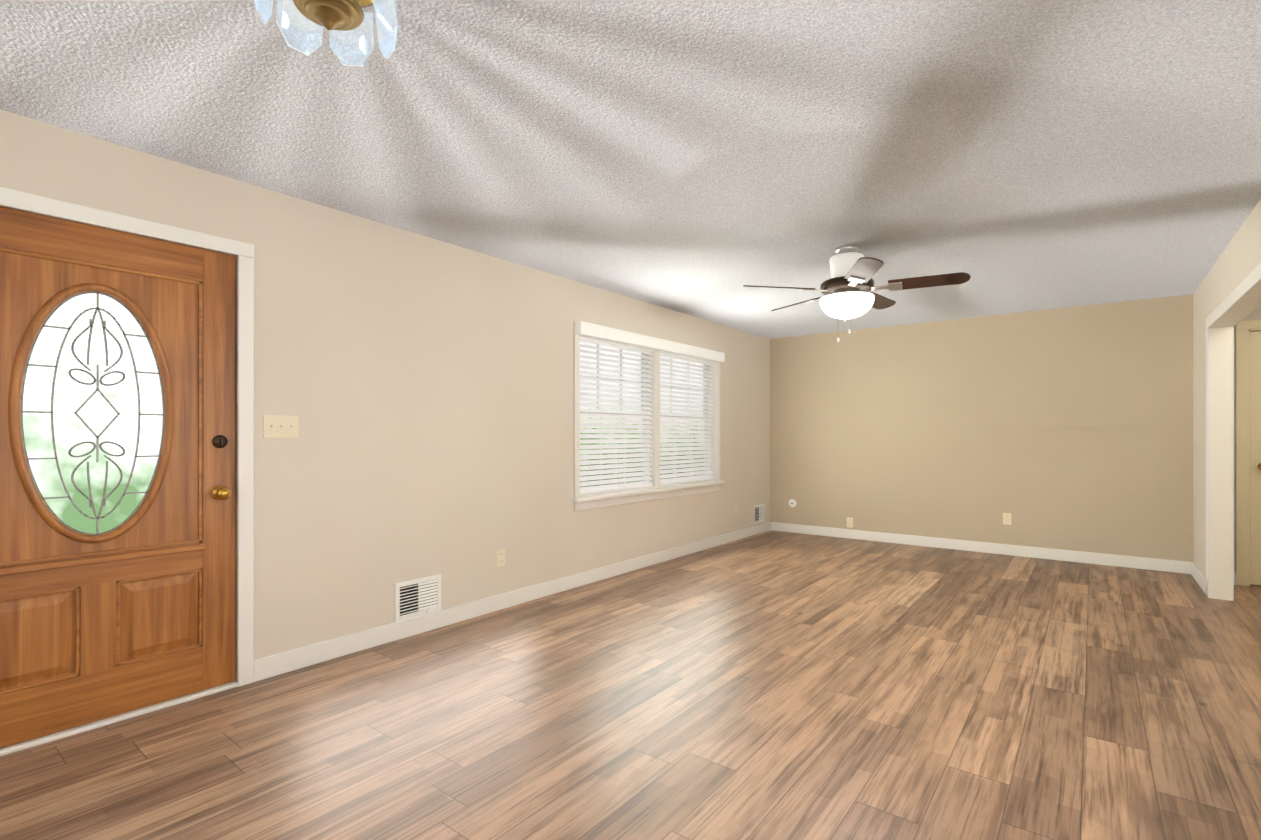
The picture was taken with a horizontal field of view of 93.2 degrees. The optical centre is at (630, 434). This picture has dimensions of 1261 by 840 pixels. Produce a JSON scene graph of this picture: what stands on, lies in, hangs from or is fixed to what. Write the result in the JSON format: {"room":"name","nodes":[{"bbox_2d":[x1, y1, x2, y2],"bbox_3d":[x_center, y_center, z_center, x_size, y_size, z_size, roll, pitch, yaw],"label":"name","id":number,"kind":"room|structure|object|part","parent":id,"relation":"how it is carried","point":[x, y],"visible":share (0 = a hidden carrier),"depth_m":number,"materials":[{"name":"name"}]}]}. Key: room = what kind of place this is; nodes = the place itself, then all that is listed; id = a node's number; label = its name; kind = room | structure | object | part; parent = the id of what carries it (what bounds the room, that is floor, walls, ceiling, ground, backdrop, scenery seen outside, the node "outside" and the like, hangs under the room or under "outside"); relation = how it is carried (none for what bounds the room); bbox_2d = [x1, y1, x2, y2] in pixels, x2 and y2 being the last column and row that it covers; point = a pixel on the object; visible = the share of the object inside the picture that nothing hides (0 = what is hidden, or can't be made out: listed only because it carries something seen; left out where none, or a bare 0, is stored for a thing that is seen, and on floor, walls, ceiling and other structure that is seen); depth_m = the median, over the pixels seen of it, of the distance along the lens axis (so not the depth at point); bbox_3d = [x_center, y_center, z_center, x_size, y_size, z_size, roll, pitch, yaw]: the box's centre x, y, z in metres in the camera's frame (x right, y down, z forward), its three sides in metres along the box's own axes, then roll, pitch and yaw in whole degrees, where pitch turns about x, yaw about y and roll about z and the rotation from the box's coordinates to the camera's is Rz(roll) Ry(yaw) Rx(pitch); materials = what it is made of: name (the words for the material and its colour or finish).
{"room":"empty living room","nodes":[
{"label":"empty living room","id":0,"kind":"room"},
{"bbox_2d":[0,110,769,659],"bbox_3d":[-0.771,-0.006,4.380,0.150,2.410,8.370,0,0,38],"label":"wall","id":1,"kind":"structure","parent":0,"point":[420,386],"depth_m":3.51,"materials":[{"name":"paint"}]},
{"bbox_2d":[0,207,235,747],"bbox_3d":[-2.177,0.160,2.443,0.117,2.029,0.997,0,0,38],"label":"entry door","id":2,"kind":"structure","parent":1,"relation":"in","point":[117,472],"depth_m":2.49,"materials":[{"name":"brown wood"}]},
{"bbox_2d":[0,187,253,755],"bbox_3d":[-2.230,0.138,2.485,0.169,2.117,1.129,0,0,38],"label":"door frame","id":3,"kind":"structure","parent":1,"relation":"attached to","point":[243,252],"depth_m":2.83,"materials":[{"name":"white wood"}]},
{"bbox_2d":[263,415,298,437],"bbox_3d":[-1.746,-0.041,2.986,0.019,0.114,0.164,0,0,38],"label":"switch plate","id":4,"kind":"object","parent":1,"relation":"attached to","point":[280,426],"visible":1,"depth_m":2.98,"materials":[{"name":"beige plastic"}]},
{"bbox_2d":[395,574,440,621],"bbox_3d":[-1.274,0.980,3.596,0.016,0.225,0.310,0,0,38],"label":"air vent","id":5,"kind":"object","parent":1,"relation":"in","point":[417,597],"visible":1,"depth_m":3.59,"materials":[{"name":"white metal"}]},
{"bbox_2d":[497,549,504,566],"bbox_3d":[-0.889,0.846,4.098,0.008,0.116,0.072,0,0,38],"label":"electrical outlet","id":6,"kind":"object","parent":1,"relation":"attached to","point":[501,557],"visible":1,"depth_m":4.10,"materials":[{"name":"beige plastic"}]},
{"bbox_2d":[254,522,769,681],"bbox_3d":[-0.027,1.147,5.200,0.020,0.105,5.863,0,0,38],"label":"baseboard","id":7,"kind":"structure","parent":1,"relation":"attached to","point":[289,661],"depth_m":3.80,"materials":[{"name":"white wood"}]},
{"bbox_2d":[572,321,723,510],"bbox_3d":[0.220,-0.145,5.612,0.205,1.490,2.340,0,0,38],"label":"window","id":8,"kind":"structure","parent":1,"relation":"in","point":[656,490],"depth_m":5.57,"materials":[{"name":"white"}]},
{"bbox_2d":[575,321,724,493],"bbox_3d":[0.258,-0.205,5.583,0.150,1.360,2.290,0,0,38],"label":"window blinds","id":9,"kind":"object","parent":8,"relation":"attached to","point":[596,334],"visible":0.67,"depth_m":5.38,"materials":[{"name":"white plastic"}]},
{"bbox_2d":[754,504,764,523],"bbox_3d":[1.573,0.964,7.263,0.016,0.225,0.300,0,0,38],"label":"air vent","id":10,"kind":"object","parent":1,"relation":"in","point":[759,513],"visible":1,"depth_m":7.26,"materials":[{"name":"white metal"}]},
{"bbox_2d":[0,530,1260,839],"bbox_3d":[1.384,1.227,2.707,5.605,0.060,8.370,0,0,38],"label":"floor","id":11,"kind":"structure","parent":0,"point":[770,684],"depth_m":2.47,"materials":[{"name":"laminate"}]},
{"bbox_2d":[0,0,1260,338],"bbox_3d":[1.384,-1.243,2.709,5.605,0.060,8.370,0,0,38],"label":"ceiling","id":12,"kind":"structure","parent":0,"point":[708,160],"depth_m":2.36,"materials":[{"name":"white paint"}]},
{"bbox_2d":[255,0,397,66],"bbox_3d":[-0.784,-1.133,1.549,0.331,0.162,0.331,0,0,38],"label":"chandelier","id":13,"kind":"object","parent":12,"relation":"hanging from","point":[340,15],"visible":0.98,"depth_m":1.56,"materials":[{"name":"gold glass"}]},
{"bbox_2d":[743,245,970,341],"bbox_3d":[1.454,-0.905,3.905,1.334,0.614,1.321,0,0,38],"label":"fan","id":14,"kind":"object","parent":12,"relation":"hanging from","point":[847,287],"visible":1,"depth_m":3.77,"materials":[{"name":"brown wood"}]},
{"bbox_3d":[1.411,-0.814,3.890,0.336,0.159,0.336,0,0,38],"label":"globe","id":15,"kind":"part","parent":14,"relation":"part of","materials":[{"name":"white glass"}]},
{"bbox_2d":[770,294,1192,561],"bbox_3d":[3.963,-0.005,5.909,5.455,2.410,0.150,0,0,38],"label":"wall","id":16,"kind":"structure","parent":0,"point":[1069,428],"depth_m":5.99,"materials":[{"name":"paint"}]},
{"bbox_2d":[788,499,796,506],"bbox_3d":[1.991,0.842,7.334,0.104,0.104,0.016,0,0,38],"label":"outlet","id":17,"kind":"object","parent":16,"relation":"attached to","point":[792,502],"visible":1,"depth_m":7.33,"materials":[{"name":"white plastic"}]},
{"bbox_2d":[847,517,852,527],"bbox_3d":[2.543,1.016,6.910,0.072,0.116,0.008,0,0,38],"label":"electrical outlet","id":18,"kind":"object","parent":16,"relation":"attached to","point":[850,522],"visible":1,"depth_m":6.91,"materials":[{"name":"beige plastic"}]},
{"bbox_2d":[770,522,1189,573],"bbox_3d":[3.309,1.148,6.308,3.870,0.105,0.020,0,0,38],"label":"baseboard","id":19,"kind":"structure","parent":16,"relation":"attached to","point":[1166,565],"depth_m":5.99,"materials":[{"name":"white wood"}]},
{"bbox_2d":[1003,513,1010,524],"bbox_3d":[3.767,0.840,5.960,0.072,0.116,0.008,0,0,38],"label":"electrical outlet","id":20,"kind":"object","parent":16,"relation":"attached to","point":[1006,518],"visible":1,"depth_m":5.96,"materials":[{"name":"beige plastic"}]},
{"bbox_2d":[1193,199,1260,577],"bbox_3d":[2.411,-0.009,1.911,0.105,2.410,8.070,0,0,38],"label":"wall","id":21,"kind":"structure","parent":0,"point":[1237,263],"depth_m":4.61,"materials":[{"name":"paint"}]},
{"bbox_2d":[1190,562,1206,593],"bbox_3d":[4.540,1.147,4.751,0.016,0.105,0.910,0,0,38],"label":"baseboard","id":22,"kind":"structure","parent":21,"relation":"attached to","point":[1196,573],"depth_m":4.76,"materials":[{"name":"white wood"}]},
{"bbox_2d":[1206,263,1260,600],"bbox_3d":[3.472,0.167,3.277,0.139,2.062,2.854,0,0,38],"label":"trim","id":23,"kind":"structure","parent":21,"relation":"attached to","point":[1240,302],"depth_m":4.33,"materials":[{"name":"white wood"}]},
{"bbox_2d":[1234,306,1260,571],"bbox_3d":[5.351,-0.006,4.553,1.300,2.410,0.290,0,0,38],"label":"wall","id":24,"kind":"structure","parent":0,"point":[1255,314],"depth_m":4.77,"materials":[{"name":"paint"}]},
{"bbox_2d":[1236,320,1260,585],"bbox_3d":[5.237,0.148,4.523,0.924,2.102,0.137,0,0,38],"label":"door frame","id":25,"kind":"structure","parent":24,"relation":"attached to","point":[1244,329],"depth_m":4.73,"materials":[{"name":"beige wood"}]},
{"bbox_2d":[1250,331,1260,584],"bbox_3d":[5.208,0.184,4.485,0.758,2.006,0.102,0,0,38],"label":"hall door","id":26,"kind":"structure","parent":24,"relation":"in","point":[1255,457],"depth_m":4.71,"materials":[{"name":"beige wood"}]},
{"label":"outside","id":27,"kind":"structure","parent":0,"visible":0},
{"bbox_2d":[580,342,703,486],"bbox_3d":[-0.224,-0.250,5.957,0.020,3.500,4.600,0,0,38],"label":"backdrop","id":28,"kind":"structure","parent":27,"point":[593,350],"depth_m":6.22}
]}

